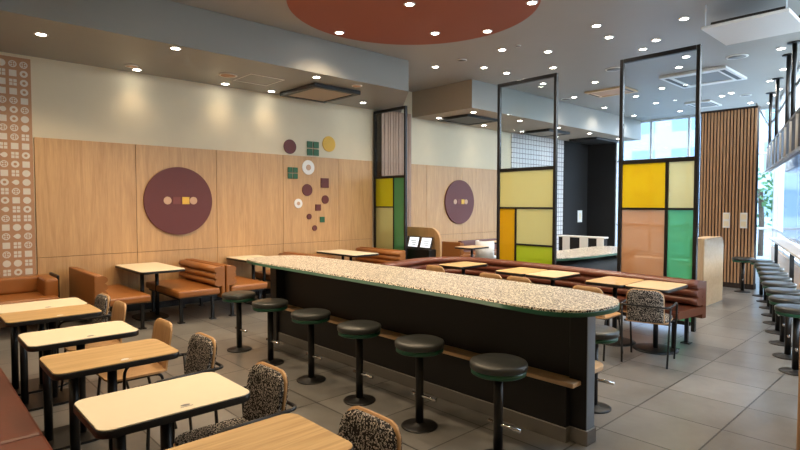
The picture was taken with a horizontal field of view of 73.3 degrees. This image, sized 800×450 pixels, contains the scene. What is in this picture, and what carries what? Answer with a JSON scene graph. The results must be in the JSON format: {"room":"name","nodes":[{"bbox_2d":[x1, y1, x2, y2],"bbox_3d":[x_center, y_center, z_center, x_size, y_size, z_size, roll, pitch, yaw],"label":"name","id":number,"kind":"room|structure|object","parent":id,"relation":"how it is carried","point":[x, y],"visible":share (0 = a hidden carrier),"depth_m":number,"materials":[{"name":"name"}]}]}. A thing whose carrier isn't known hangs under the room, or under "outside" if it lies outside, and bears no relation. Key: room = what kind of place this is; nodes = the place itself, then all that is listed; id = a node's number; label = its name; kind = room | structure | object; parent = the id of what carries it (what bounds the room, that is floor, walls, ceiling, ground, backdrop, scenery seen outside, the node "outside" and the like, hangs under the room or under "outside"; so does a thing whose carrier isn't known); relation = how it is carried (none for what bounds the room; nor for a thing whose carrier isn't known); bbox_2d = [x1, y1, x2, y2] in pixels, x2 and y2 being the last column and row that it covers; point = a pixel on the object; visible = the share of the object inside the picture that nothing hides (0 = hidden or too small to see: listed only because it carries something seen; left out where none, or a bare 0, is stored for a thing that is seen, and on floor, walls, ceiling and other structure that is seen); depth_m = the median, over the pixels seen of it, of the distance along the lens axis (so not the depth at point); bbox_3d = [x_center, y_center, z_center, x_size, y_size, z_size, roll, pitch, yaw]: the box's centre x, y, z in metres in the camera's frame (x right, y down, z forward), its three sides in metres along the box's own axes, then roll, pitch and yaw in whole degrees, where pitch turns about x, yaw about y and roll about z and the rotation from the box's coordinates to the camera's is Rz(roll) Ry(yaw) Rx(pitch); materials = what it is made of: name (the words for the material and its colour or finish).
{"room":"eatery","nodes":[
{"label":"eatery","id":0,"kind":"room"},
{"bbox_2d":[0,0,408,111],"bbox_3d":[-2.743,-2.600,8.171,9.290,0.538,1.880,-2,3,-43],"label":"ceiling","id":1,"kind":"structure","parent":0,"point":[111,34],"depth_m":7.37,"materials":[{"name":"beige paint"}]},
{"bbox_2d":[280,82,359,102],"bbox_3d":[-1.432,-2.352,9.627,0.980,0.069,1.100,-2,3,-43],"label":"air conditioner","id":2,"kind":"object","parent":1,"relation":"attached to","point":[316,92],"depth_m":9.51,"materials":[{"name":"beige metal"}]},
{"bbox_2d":[289,88,351,100],"bbox_3d":[-1.432,-2.358,9.627,0.800,0.057,0.920,-2,3,-43],"label":"ceiling vent","id":3,"kind":"object","parent":2,"relation":"in","point":[313,94],"depth_m":9.69,"materials":[{"name":"beige paint"}]},
{"bbox_2d":[0,52,510,327],"bbox_3d":[-0.288,-0.914,11.873,18.080,4.440,0.169,-2,3,-43],"label":"wall","id":4,"kind":"structure","parent":0,"point":[70,101],"depth_m":8.90,"materials":[{"name":"beige paint"}]},
{"bbox_2d":[109,288,269,313],"bbox_3d":[-0.965,1.164,11.257,11.100,0.095,0.019,-2,3,-43],"label":"baseboard","id":5,"kind":"structure","parent":4,"relation":"attached to","point":[168,303],"depth_m":8.71,"materials":[{"name":"black metal"}]},
{"bbox_2d":[34,137,371,302],"bbox_3d":[-2.806,-0.052,9.480,6.050,2.465,0.028,-2,3,-43],"label":"panelling","id":6,"kind":"object","parent":4,"relation":"attached to","point":[91,216],"visible":0.74,"depth_m":8.74,"materials":[{"name":"brown wood"}]},
{"bbox_2d":[143,167,211,234],"bbox_3d":[-3.571,-0.390,8.703,1.090,1.090,0.043,-2,3,-43],"label":"wall plaque","id":7,"kind":"object","parent":6,"relation":"attached to","point":[177,200],"visible":1,"depth_m":8.67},
{"bbox_2d":[444,180,473,223],"bbox_3d":[1.493,-0.575,13.438,1.090,1.090,0.043,-2,3,-43],"label":"wall plaque","id":8,"kind":"object","parent":4,"relation":"attached to","point":[459,198],"visible":1,"depth_m":13.40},
{"bbox_2d":[511,133,563,250],"bbox_3d":[4.095,-0.781,15.913,2.750,3.620,0.029,-2,3,-43],"label":"wall tiles","id":9,"kind":"structure","parent":4,"relation":"attached to","point":[526,150],"depth_m":15.88,"materials":[{"name":"white tile"}]},
{"bbox_2d":[377,111,410,226],"bbox_3d":[-0.132,-0.637,11.841,0.890,3.650,0.204,-2,3,-43],"label":"wall","id":10,"kind":"structure","parent":0,"point":[390,125],"depth_m":11.66,"materials":[{"name":"brown wood"}]},
{"bbox_2d":[0,270,797,449],"bbox_3d":[3.315,1.395,8.110,17.840,0.120,10.475,-2,3,-43],"label":"floor","id":11,"kind":"structure","parent":0,"point":[725,389],"depth_m":4.76,"materials":[{"name":"tile"}]},
{"bbox_2d":[0,367,52,449],"bbox_3d":[-2.281,1.143,2.774,0.675,0.800,5.900,-2,3,-43],"label":"bench","id":12,"kind":"object","parent":11,"relation":"on","point":[19,430],"visible":1,"depth_m":2.92,"materials":[{"name":"leather"}]},
{"bbox_2d":[0,272,60,327],"bbox_3d":[-5.093,1.036,6.798,1.330,0.700,0.780,-2,3,-43],"label":"seat","id":13,"kind":"object","parent":11,"relation":"on","point":[30,288],"visible":0.75,"depth_m":7.06,"materials":[{"name":"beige leather"}]},
{"bbox_2d":[0,298,87,395],"bbox_3d":[-3.292,1.092,4.868,0.756,0.738,0.473,-2,3,-43],"label":"dining table","id":14,"kind":"object","parent":11,"relation":"on","point":[35,385],"visible":0.52,"depth_m":4.79,"materials":[{"name":"white laminate"}]},
{"bbox_2d":[0,304,101,411],"bbox_3d":[-2.964,1.106,4.518,0.756,0.738,0.473,-2,3,-43],"label":"dining table","id":15,"kind":"object","parent":11,"relation":"on","point":[32,402],"visible":0.65,"depth_m":4.42,"materials":[{"name":"brown wood"}]},
{"bbox_2d":[17,321,138,449],"bbox_3d":[-2.315,1.133,3.825,0.756,0.738,0.473,-2,3,-43],"label":"dining table","id":16,"kind":"object","parent":11,"relation":"on","point":[58,438],"visible":0.73,"depth_m":3.73,"materials":[{"name":"white laminate"}]},
{"bbox_2d":[46,293,111,353],"bbox_3d":[-3.000,1.063,5.044,0.500,0.784,0.490,-2,3,-43],"label":"armchair","id":17,"kind":"object","parent":11,"relation":"on","point":[102,300],"visible":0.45,"depth_m":5.05,"materials":[{"name":"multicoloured fabric"}]},
{"bbox_2d":[60,300,129,390],"bbox_3d":[-2.667,1.084,4.699,0.464,0.772,0.420,-2,3,-43],"label":"chair","id":18,"kind":"object","parent":11,"relation":"on","point":[118,313],"visible":0.3,"depth_m":4.70,"materials":[{"name":"brown wood"}]},
{"bbox_2d":[39,339,178,449],"bbox_3d":[-1.789,1.155,3.263,0.756,0.738,0.473,-2,3,-43],"label":"dining table","id":19,"kind":"object","parent":11,"relation":"on","point":[70,366],"visible":0.94,"depth_m":3.16,"materials":[{"name":"brown wood"}]},
{"bbox_2d":[69,266,150,329],"bbox_3d":[-3.971,0.980,7.339,0.670,0.770,1.340,-2,3,-43],"label":"bench","id":20,"kind":"object","parent":11,"relation":"on","point":[85,285],"visible":0.68,"depth_m":7.02,"materials":[{"name":"beige leather"}]},
{"bbox_2d":[96,318,176,428],"bbox_3d":[-1.942,1.113,3.940,0.464,0.772,0.420,-2,3,-43],"label":"chair","id":21,"kind":"object","parent":11,"relation":"on","point":[162,328],"visible":0.45,"depth_m":3.93,"materials":[{"name":"brown wood"}]},
{"bbox_2d":[115,262,184,320],"bbox_3d":[-3.653,0.976,7.856,0.608,0.737,1.208,-2,3,-43],"label":"table","id":22,"kind":"object","parent":11,"relation":"on","point":[156,268],"visible":0.88,"depth_m":7.75,"materials":[{"name":"white laminate"}]},
{"bbox_2d":[73,372,249,449],"bbox_3d":[-1.144,1.183,2.538,0.756,0.738,0.473,-2,3,-43],"label":"dining table","id":23,"kind":"object","parent":11,"relation":"on","point":[114,415],"visible":1,"depth_m":2.48,"materials":[{"name":"white laminate"}]},
{"bbox_2d":[123,332,222,449],"bbox_3d":[-1.448,1.126,3.430,0.500,0.784,0.490,-2,3,-43],"label":"armchair","id":24,"kind":"object","parent":11,"relation":"on","point":[201,353],"visible":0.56,"depth_m":3.49,"materials":[{"name":"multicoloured fabric"}]},
{"bbox_2d":[146,258,224,323],"bbox_3d":[-3.220,0.953,8.014,0.670,0.770,1.340,-2,3,-43],"label":"bench","id":25,"kind":"object","parent":11,"relation":"on","point":[203,279],"visible":0.97,"depth_m":7.77,"materials":[{"name":"beige leather"}]},
{"bbox_2d":[190,258,267,315],"bbox_3d":[-2.716,0.935,8.485,0.670,0.770,1.340,-2,3,-43],"label":"bench","id":26,"kind":"object","parent":11,"relation":"on","point":[233,282],"visible":0.44,"depth_m":7.97,"materials":[{"name":"beige leather"}]},
{"bbox_2d":[172,362,296,446],"bbox_3d":[-0.848,1.153,2.746,0.500,0.784,0.490,-2,3,-43],"label":"armchair","id":27,"kind":"object","parent":11,"relation":"on","point":[267,384],"visible":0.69,"depth_m":2.82,"materials":[{"name":"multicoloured fabric"}]},
{"bbox_2d":[222,290,255,352],"bbox_3d":[-1.823,1.089,6.093,0.370,0.648,0.370,-2,3,-43],"label":"bar stool","id":28,"kind":"object","parent":11,"relation":"on","point":[239,296],"visible":1,"depth_m":6.06,"materials":[{"name":"black leather"}]},
{"bbox_2d":[222,290,255,299],"bbox_3d":[-1.823,0.790,6.081,0.370,0.050,0.370,-2,3,-43],"label":"cushion","id":29,"kind":"object","parent":28,"relation":"on","point":[240,294],"depth_m":5.97,"materials":[{"name":"black leather"}]},
{"bbox_2d":[226,255,265,304],"bbox_3d":[-2.376,0.929,9.050,0.608,0.737,1.208,-2,3,-43],"label":"table","id":30,"kind":"object","parent":11,"relation":"on","point":[234,258],"visible":0.34,"depth_m":9.12,"materials":[{"name":"white laminate"}]},
{"bbox_2d":[166,413,353,449],"bbox_3d":[-0.591,1.206,1.961,0.756,0.738,0.473,-2,3,-43],"label":"dining table","id":31,"kind":"object","parent":11,"relation":"on","point":[289,431],"visible":1,"depth_m":2.10,"materials":[{"name":"brown wood"}]},
{"bbox_2d":[252,298,287,365],"bbox_3d":[-1.345,1.109,5.582,0.370,0.648,0.370,-2,3,-43],"label":"bar stool","id":32,"kind":"object","parent":11,"relation":"on","point":[269,305],"visible":0.93,"depth_m":5.55,"materials":[{"name":"black leather"}]},
{"bbox_2d":[252,298,287,308],"bbox_3d":[-1.345,0.810,5.571,0.370,0.050,0.370,-2,3,-43],"label":"cushion","id":33,"kind":"object","parent":32,"relation":"on","point":[267,303],"depth_m":5.48,"materials":[{"name":"black leather"}]},
{"bbox_2d":[255,252,326,297],"bbox_3d":[-1.906,0.905,9.243,0.670,0.770,1.340,-2,3,-43],"label":"bench","id":34,"kind":"object","parent":11,"relation":"on","point":[258,274],"visible":0.13,"depth_m":9.39,"materials":[{"name":"beige leather"}]},
{"bbox_2d":[291,308,330,384],"bbox_3d":[-0.832,1.131,5.035,0.370,0.648,0.370,-2,3,-43],"label":"bar stool","id":35,"kind":"object","parent":11,"relation":"on","point":[310,316],"visible":1,"depth_m":5.00,"materials":[{"name":"black leather"}]},
{"bbox_2d":[291,308,330,320],"bbox_3d":[-0.832,0.832,5.023,0.370,0.050,0.370,-2,3,-43],"label":"cushion","id":36,"kind":"object","parent":35,"relation":"on","point":[306,314],"depth_m":4.93,"materials":[{"name":"black leather"}]},
{"bbox_2d":[317,249,378,260],"bbox_3d":[-1.007,0.883,10.221,0.608,0.737,1.208,-2,3,-43],"label":"table","id":37,"kind":"object","parent":11,"relation":"on","point":[347,253],"visible":0.55,"depth_m":10.09,"materials":[{"name":"white laminate"}]},
{"bbox_2d":[337,320,380,405],"bbox_3d":[-0.340,1.151,4.510,0.370,0.648,0.370,-2,3,-43],"label":"bar stool","id":38,"kind":"object","parent":11,"relation":"on","point":[359,330],"visible":1,"depth_m":4.47,"materials":[{"name":"black leather"}]},
{"bbox_2d":[337,320,380,334],"bbox_3d":[-0.340,0.852,4.498,0.370,0.050,0.370,-2,3,-43],"label":"cushion","id":39,"kind":"object","parent":38,"relation":"on","point":[351,327],"depth_m":4.40,"materials":[{"name":"black leather"}]},
{"bbox_2d":[338,406,401,449],"bbox_3d":[-0.268,1.178,2.098,0.500,0.784,0.490,-2,3,-43],"label":"chair","id":40,"kind":"object","parent":11,"relation":"on","point":[366,429],"visible":0.86,"depth_m":2.21,"materials":[{"name":"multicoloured fabric"}]},
{"bbox_2d":[355,247,405,263],"bbox_3d":[-0.591,0.857,10.472,0.670,0.770,1.340,-2,3,-43],"label":"bench","id":41,"kind":"object","parent":11,"relation":"on","point":[385,255],"visible":0.25,"depth_m":10.51,"materials":[{"name":"beige leather"}]},
{"bbox_2d":[373,106,406,258],"bbox_3d":[-0.209,-0.594,11.185,0.060,3.615,0.986,-2,3,-43],"label":"glass wall","id":42,"kind":"structure","parent":11,"relation":"on","point":[390,192],"depth_m":11.17,"materials":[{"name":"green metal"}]},
{"bbox_2d":[395,334,444,433],"bbox_3d":[0.145,1.171,3.992,0.370,0.648,0.370,-2,3,-43],"label":"bar stool","id":43,"kind":"object","parent":11,"relation":"on","point":[419,346],"visible":1,"depth_m":3.96,"materials":[{"name":"black leather"}]},
{"bbox_2d":[395,334,444,352],"bbox_3d":[0.145,0.872,3.980,0.370,0.050,0.370,-2,3,-43],"label":"cushion","id":44,"kind":"object","parent":43,"relation":"on","point":[414,343],"depth_m":3.88,"materials":[{"name":"black leather"}]},
{"bbox_2d":[407,227,441,258],"bbox_3d":[0.276,0.631,11.139,0.260,1.170,1.360,-2,3,-43],"label":"station","id":45,"kind":"object","parent":11,"relation":"on","point":[422,242],"visible":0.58,"depth_m":10.86,"materials":[{"name":"brown wood"}]},
{"bbox_2d":[246,255,619,446],"bbox_3d":[-0.093,0.950,5.147,1.018,1.000,4.469,-2,3,-43],"label":"bar counter","id":46,"kind":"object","parent":11,"relation":"on","point":[552,328],"depth_m":4.40,"materials":[{"name":"stone"}]},
{"bbox_2d":[247,255,618,312],"bbox_3d":[-0.144,0.460,5.079,0.871,0.015,4.460,-2,3,-43],"label":"countertop","id":47,"kind":"structure","parent":46,"relation":"on","point":[512,293],"depth_m":4.35,"materials":[{"name":"stone"}]},
{"bbox_2d":[442,241,474,256],"bbox_3d":[1.355,0.765,12.839,0.670,0.770,0.760,-2,3,-43],"label":"bench","id":48,"kind":"object","parent":11,"relation":"on","point":[448,248],"visible":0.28,"depth_m":12.51,"materials":[{"name":"brown leather"}]},
{"bbox_2d":[439,261,486,274],"bbox_3d":[0.964,0.962,8.205,0.648,0.737,0.480,-2,3,-43],"label":"table","id":49,"kind":"object","parent":11,"relation":"on","point":[464,265],"visible":0.56,"depth_m":8.12,"materials":[{"name":"brown wood"}]},
{"bbox_2d":[475,240,495,258],"bbox_3d":[1.988,0.765,12.473,0.475,0.802,0.480,-2,3,-43],"label":"tub chair","id":50,"kind":"object","parent":11,"relation":"on","point":[488,252],"visible":0.66,"depth_m":12.25,"materials":[{"name":"white paint"}]},
{"bbox_2d":[470,353,527,449],"bbox_3d":[0.633,1.192,3.470,0.370,0.648,0.370,-2,3,-43],"label":"bar stool","id":51,"kind":"object","parent":11,"relation":"on","point":[499,368],"visible":1,"depth_m":3.43,"materials":[{"name":"black leather"}]},
{"bbox_2d":[470,353,527,375],"bbox_3d":[0.633,0.893,3.458,0.370,0.050,0.370,-2,3,-43],"label":"cushion","id":52,"kind":"object","parent":51,"relation":"on","point":[487,364],"depth_m":3.37,"materials":[{"name":"black leather"}]},
{"bbox_2d":[495,267,546,276],"bbox_3d":[1.681,0.992,7.439,0.648,0.737,0.480,-2,3,-43],"label":"table","id":53,"kind":"object","parent":11,"relation":"on","point":[519,271],"visible":0.5,"depth_m":7.32,"materials":[{"name":"brown wood"}]},
{"bbox_2d":[378,257,706,349],"bbox_3d":[1.857,0.974,7.541,4.253,0.765,1.785,2,3,36],"label":"banquette","id":54,"kind":"object","parent":11,"relation":"on","point":[691,301],"visible":0.42,"depth_m":7.23,"materials":[{"name":"leather"}]},
{"bbox_2d":[525,270,579,285],"bbox_3d":[2.010,1.006,7.088,0.648,0.737,0.480,-2,3,-43],"label":"table","id":55,"kind":"object","parent":11,"relation":"on","point":[552,275],"visible":0.52,"depth_m":6.97,"materials":[{"name":"brown wood"}]},
{"bbox_2d":[558,235,607,249],"bbox_3d":[4.074,0.714,12.039,0.190,0.935,1.120,-2,3,-43],"label":"base cabinet","id":56,"kind":"object","parent":11,"relation":"on","point":[566,242],"visible":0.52,"depth_m":11.98,"materials":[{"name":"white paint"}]},
{"bbox_2d":[556,246,616,270],"bbox_3d":[3.514,0.878,10.205,3.394,0.750,0.999,-2,3,-43],"label":"countertop","id":57,"kind":"structure","parent":11,"relation":"on","point":[596,257],"depth_m":9.79,"materials":[{"name":"stone"}]},
{"bbox_2d":[572,285,620,360],"bbox_3d":[2.161,1.036,5.929,0.464,0.772,0.420,-2,3,-43],"label":"chair","id":58,"kind":"object","parent":11,"relation":"on","point":[606,317],"visible":0.37,"depth_m":5.75,"materials":[{"name":"brown wood"}]},
{"bbox_2d":[496,44,701,331],"bbox_3d":[2.743,-0.499,8.032,0.060,3.670,3.146,-2,3,-43],"label":"glass wall","id":59,"kind":"structure","parent":11,"relation":"on","point":[658,199],"depth_m":7.50,"materials":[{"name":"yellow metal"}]},
{"bbox_2d":[594,324,618,413],"bbox_3d":[1.572,1.157,4.354,0.370,0.648,0.370,-2,3,-43],"label":"bar stool","id":60,"kind":"object","parent":11,"relation":"on","point":[604,334],"visible":0.5,"depth_m":4.27,"materials":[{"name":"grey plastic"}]},
{"bbox_2d":[595,324,618,339],"bbox_3d":[1.572,0.858,4.343,0.370,0.050,0.370,-2,3,-43],"label":"cushion","id":61,"kind":"object","parent":60,"relation":"on","point":[602,332],"depth_m":4.20,"materials":[{"name":"black leather"}]},
{"bbox_2d":[585,276,644,346],"bbox_3d":[2.576,1.030,6.455,0.648,0.737,0.480,-2,3,-43],"label":"table","id":62,"kind":"object","parent":11,"relation":"on","point":[609,281],"visible":0.66,"depth_m":6.35,"materials":[{"name":"brown wood"}]},
{"bbox_2d":[620,288,677,368],"bbox_3d":[2.615,1.039,5.660,0.490,0.784,0.500,2,3,35],"label":"armchair","id":63,"kind":"object","parent":11,"relation":"on","point":[643,305],"visible":1,"depth_m":5.49,"materials":[{"name":"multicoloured fabric"}]},
{"bbox_2d":[625,280,687,354],"bbox_3d":[2.904,1.044,6.104,0.648,0.737,0.480,-2,3,-43],"label":"table","id":64,"kind":"object","parent":11,"relation":"on","point":[655,348],"visible":0.94,"depth_m":6.04,"materials":[{"name":"brown wood"}]},
{"bbox_2d":[697,236,723,305],"bbox_3d":[5.106,0.751,8.964,0.962,1.100,0.220,-2,3,-43],"label":"divider","id":65,"kind":"object","parent":11,"relation":"on","point":[710,248],"visible":0.79,"depth_m":8.82,"materials":[{"name":"brown wood"}]},
{"bbox_2d":[732,257,754,292],"bbox_3d":[6.440,0.932,10.110,0.370,0.648,0.370,1,3,31],"label":"bar stool","id":66,"kind":"object","parent":11,"relation":"on","point":[742,260],"visible":0.87,"depth_m":10.08,"materials":[{"name":"grey plastic"}]},
{"bbox_2d":[756,266,783,309],"bbox_3d":[5.844,0.995,8.509,0.370,0.648,0.370,1,3,31],"label":"bar stool","id":67,"kind":"object","parent":11,"relation":"on","point":[759,268],"visible":0.6,"depth_m":8.48,"materials":[{"name":"black leather"}]},
{"bbox_2d":[758,271,787,316],"bbox_3d":[5.504,1.017,7.950,0.370,0.648,0.370,1,3,31],"label":"bar stool","id":68,"kind":"object","parent":11,"relation":"on","point":[761,273],"visible":0.47,"depth_m":7.89,"materials":[{"name":"black leather"}]},
{"bbox_2d":[758,271,787,276],"bbox_3d":[5.504,0.718,7.939,0.370,0.050,0.370,1,3,31],"label":"cushion","id":69,"kind":"object","parent":68,"relation":"on","point":[776,273],"depth_m":7.88,"materials":[{"name":"black leather"}]},
{"bbox_2d":[759,275,791,324],"bbox_3d":[5.166,1.038,7.411,0.370,0.648,0.370,1,3,31],"label":"bar stool","id":70,"kind":"object","parent":11,"relation":"on","point":[764,277],"visible":0.52,"depth_m":7.37,"materials":[{"name":"black leather"}]},
{"bbox_2d":[759,275,791,281],"bbox_3d":[5.166,0.739,7.399,0.370,0.050,0.370,1,3,31],"label":"cushion","id":71,"kind":"object","parent":70,"relation":"on","point":[765,277],"depth_m":7.34,"materials":[{"name":"black leather"}]},
{"bbox_2d":[762,281,796,334],"bbox_3d":[4.849,1.058,6.896,0.370,0.648,0.370,1,3,31],"label":"bar stool","id":72,"kind":"object","parent":11,"relation":"on","point":[765,284],"visible":0.65,"depth_m":6.87,"materials":[{"name":"black leather"}]},
{"bbox_2d":[762,281,796,287],"bbox_3d":[4.849,0.759,6.885,0.370,0.050,0.370,1,3,31],"label":"cushion","id":73,"kind":"object","parent":72,"relation":"on","point":[765,284],"depth_m":6.79,"materials":[{"name":"black leather"}]},
{"bbox_2d":[765,287,799,346],"bbox_3d":[4.513,1.080,6.335,0.370,0.648,0.370,1,3,31],"label":"bar stool","id":74,"kind":"object","parent":11,"relation":"on","point":[769,291],"visible":0.7,"depth_m":6.31,"materials":[{"name":"black leather"}]},
{"bbox_2d":[765,287,799,295],"bbox_3d":[4.513,0.781,6.324,0.370,0.050,0.370,1,3,31],"label":"cushion","id":75,"kind":"object","parent":74,"relation":"on","point":[769,291],"depth_m":6.24,"materials":[{"name":"black leather"}]},
{"bbox_2d":[768,295,799,359],"bbox_3d":[4.183,1.101,5.797,0.370,0.648,0.370,1,3,31],"label":"bar stool","id":76,"kind":"object","parent":11,"relation":"on","point":[773,299],"visible":0.74,"depth_m":5.78,"materials":[{"name":"black leather"}]},
{"bbox_2d":[768,295,799,303],"bbox_3d":[4.183,0.802,5.785,0.370,0.050,0.370,1,3,31],"label":"cushion","id":77,"kind":"object","parent":76,"relation":"on","point":[773,299],"depth_m":5.73,"materials":[{"name":"black leather"}]},
{"bbox_2d":[769,237,799,282],"bbox_3d":[5.835,0.878,7.811,0.240,0.935,8.800,1,3,31],"label":"countertop","id":78,"kind":"structure","parent":11,"relation":"on","point":[793,249],"depth_m":9.06,"materials":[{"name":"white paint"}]},
{"bbox_2d":[774,304,799,375],"bbox_3d":[3.878,1.121,5.266,0.370,0.648,0.370,1,3,31],"label":"bar stool","id":79,"kind":"object","parent":11,"relation":"on","point":[787,310],"visible":0.97,"depth_m":5.24,"materials":[{"name":"black leather"}]},
{"bbox_2d":[774,304,799,314],"bbox_3d":[3.878,0.823,5.255,0.370,0.050,0.370,1,3,31],"label":"cushion","id":80,"kind":"object","parent":79,"relation":"on","point":[780,309],"depth_m":5.22,"materials":[{"name":"grey leather"}]},
{"bbox_2d":[796,283,799,449],"bbox_3d":[2.920,0.935,3.607,0.920,1.150,0.270,-2,3,-43],"label":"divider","id":81,"kind":"object","parent":11,"relation":"on","point":[798,411],"visible":1,"depth_m":3.40,"materials":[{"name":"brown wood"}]},
{"bbox_2d":[170,0,799,120],"bbox_3d":[3.315,-2.922,7.941,17.840,0.120,10.475,-2,3,-43],"label":"ceiling","id":82,"kind":"structure","parent":0,"point":[581,55],"depth_m":9.00,"materials":[{"name":"grey paint"}]},
{"bbox_2d":[286,0,540,44],"bbox_3d":[0.170,-2.812,6.929,3.200,0.040,3.200,-2,3,-43],"label":"ceiling disc","id":83,"kind":"object","parent":82,"relation":"attached to","point":[373,21],"visible":0.98,"depth_m":7.31,"materials":[{"name":"paint"}]},
{"bbox_2d":[585,86,637,97],"bbox_3d":[4.776,-3.004,12.168,0.750,0.043,0.900,-2,3,-43],"label":"air conditioner","id":84,"kind":"object","parent":82,"relation":"attached to","point":[614,91],"depth_m":12.12,"materials":[{"name":"beige plastic"}]},
{"bbox_2d":[592,89,629,95],"bbox_3d":[4.776,-3.012,12.168,0.570,0.027,0.720,-2,3,-43],"label":"ceiling vent","id":85,"kind":"object","parent":84,"relation":"in","point":[613,92],"depth_m":12.18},
{"bbox_2d":[659,65,746,88],"bbox_3d":[6.074,-2.945,10.782,1.350,0.053,1.200,-2,3,-43],"label":"air conditioner","id":86,"kind":"object","parent":82,"relation":"attached to","point":[720,74],"depth_m":10.69,"materials":[{"name":"white paint"}]},
{"bbox_2d":[674,71,730,84],"bbox_3d":[6.074,-2.953,10.781,0.950,0.037,0.800,-2,3,-43],"label":"ceiling vent","id":87,"kind":"object","parent":86,"relation":"in","point":[717,76],"depth_m":10.78,"materials":[{"name":"white metal"}]},
{"bbox_2d":[684,100,721,107],"bbox_3d":[7.709,-3.063,13.679,0.900,0.043,0.600,-2,3,-43],"label":"air conditioner","id":88,"kind":"object","parent":82,"relation":"attached to","point":[706,103],"depth_m":13.59,"materials":[{"name":"white paint"}]},
{"bbox_2d":[701,0,799,44],"bbox_3d":[4.548,-2.660,6.896,1.000,0.318,0.940,-2,3,-43],"label":"ceiling panel","id":89,"kind":"object","parent":82,"relation":"hanging from","point":[780,20],"depth_m":6.80,"materials":[{"name":"white paint"}]},
{"bbox_2d":[760,16,799,175],"bbox_3d":[6.782,-1.972,9.523,0.269,1.899,7.300,1,3,31],"label":"rack","id":90,"kind":"object","parent":82,"relation":"hanging from","point":[785,144],"visible":1,"depth_m":9.18,"materials":[{"name":"black metal"}]},
{"bbox_2d":[412,79,640,142],"bbox_3d":[3.853,-2.824,14.429,8.160,0.578,1.750,-2,3,-43],"label":"ceiling","id":91,"kind":"structure","parent":0,"point":[536,112],"depth_m":12.45,"materials":[{"name":"beige paint"}]},
{"bbox_2d":[438,114,496,125],"bbox_3d":[1.575,-2.426,12.428,1.100,0.059,0.880,-2,3,-43],"label":"air conditioner","id":92,"kind":"object","parent":91,"relation":"attached to","point":[464,119],"depth_m":12.31,"materials":[{"name":"black metal"}]},
{"bbox_2d":[446,117,489,123],"bbox_3d":[1.575,-2.432,12.428,0.920,0.047,0.700,-2,3,-43],"label":"ceiling vent","id":93,"kind":"object","parent":92,"relation":"in","point":[464,120],"depth_m":12.39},
{"bbox_2d":[521,128,569,136],"bbox_3d":[3.967,-2.508,14.664,1.050,0.069,0.880,-2,3,-43],"label":"air conditioner","id":94,"kind":"object","parent":91,"relation":"attached to","point":[548,132],"depth_m":14.52,"materials":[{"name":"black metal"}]},
{"bbox_2d":[569,137,617,144],"bbox_3d":[5.956,-2.581,16.524,1.400,0.069,0.880,-2,3,-43],"label":"air conditioner","id":95,"kind":"object","parent":91,"relation":"attached to","point":[589,140],"depth_m":16.37,"materials":[{"name":"black metal"}]},
{"bbox_2d":[576,139,611,143],"bbox_3d":[5.956,-2.587,16.524,1.220,0.057,0.700,-2,3,-43],"label":"ceiling vent","id":96,"kind":"object","parent":95,"relation":"in","point":[594,141],"depth_m":16.47,"materials":[{"name":"black metal"}]},
{"bbox_2d":[563,141,615,245],"bbox_3d":[6.006,-0.825,17.043,1.588,3.620,0.989,-2,3,-43],"label":"wall","id":97,"kind":"structure","parent":0,"point":[589,175],"depth_m":17.41,"materials":[{"name":"paint"}]},
{"bbox_2d":[615,106,776,245],"bbox_3d":[8.388,-1.086,15.652,0.120,4.150,4.342,-2,3,-43],"label":"window","id":98,"kind":"structure","parent":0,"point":[651,122],"depth_m":16.17,"materials":[{"name":"clear glass"}]},
{"bbox_2d":[698,105,760,289],"bbox_3d":[6.514,-0.528,10.706,0.180,3.520,1.010,-2,3,-43],"label":"wall panel","id":99,"kind":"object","parent":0,"point":[729,141],"depth_m":10.58,"materials":[{"name":"brown wood"}]},
{"bbox_2d":[770,246,799,289],"bbox_3d":[6.604,1.087,8.687,0.160,0.650,12.740,1,3,31],"label":"window sill","id":100,"kind":"structure","parent":0,"point":[783,260],"depth_m":10.88,"materials":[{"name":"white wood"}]},
{"bbox_2d":[772,66,799,266],"bbox_3d":[6.602,-1.061,8.599,0.120,3.650,12.810,1,3,31],"label":"window","id":101,"kind":"structure","parent":100,"relation":"attached to","point":[778,229],"depth_m":12.80,"materials":[{"name":"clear glass"}]},
{"bbox_2d":[782,154,798,242],"bbox_3d":[7.399,-0.785,10.192,0.080,2.127,2.300,1,3,31],"label":"roller blind","id":102,"kind":"object","parent":101,"relation":"attached to","point":[791,174],"visible":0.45,"depth_m":10.04,"materials":[{"name":"white fabric"}]},
{"bbox_2d":[796,154,799,244],"bbox_3d":[6.163,-0.703,8.108,0.080,2.127,2.450,1,3,31],"label":"roller blind","id":103,"kind":"object","parent":101,"relation":"attached to","point":[798,216],"visible":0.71,"depth_m":9.06,"materials":[{"name":"white fabric"}]},
{"label":"outside","id":104,"kind":"structure","parent":0,"visible":0},
{"bbox_2d":[617,228,771,259],"bbox_3d":[29.206,0.932,27.388,200.000,0.300,180.000,-2,3,-43],"label":"ground","id":105,"kind":"structure","parent":104,"point":[767,245],"depth_m":24.00,"materials":[{"name":"white"}]},
{"bbox_2d":[618,109,774,226],"bbox_3d":[29.910,-8.438,48.240,18.600,16.800,14.600,-2,3,-43],"label":"office building","id":106,"kind":"structure","parent":105,"relation":"on","point":[670,137],"depth_m":43.34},
{"bbox_2d":[757,168,773,255],"bbox_3d":[12.868,-0.603,19.211,2.024,3.414,2.093,-2,3,-43],"label":"street tree","id":107,"kind":"object","parent":105,"relation":"on","point":[762,203],"visible":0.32,"depth_m":19.15,"materials":[{"name":"green plant"}]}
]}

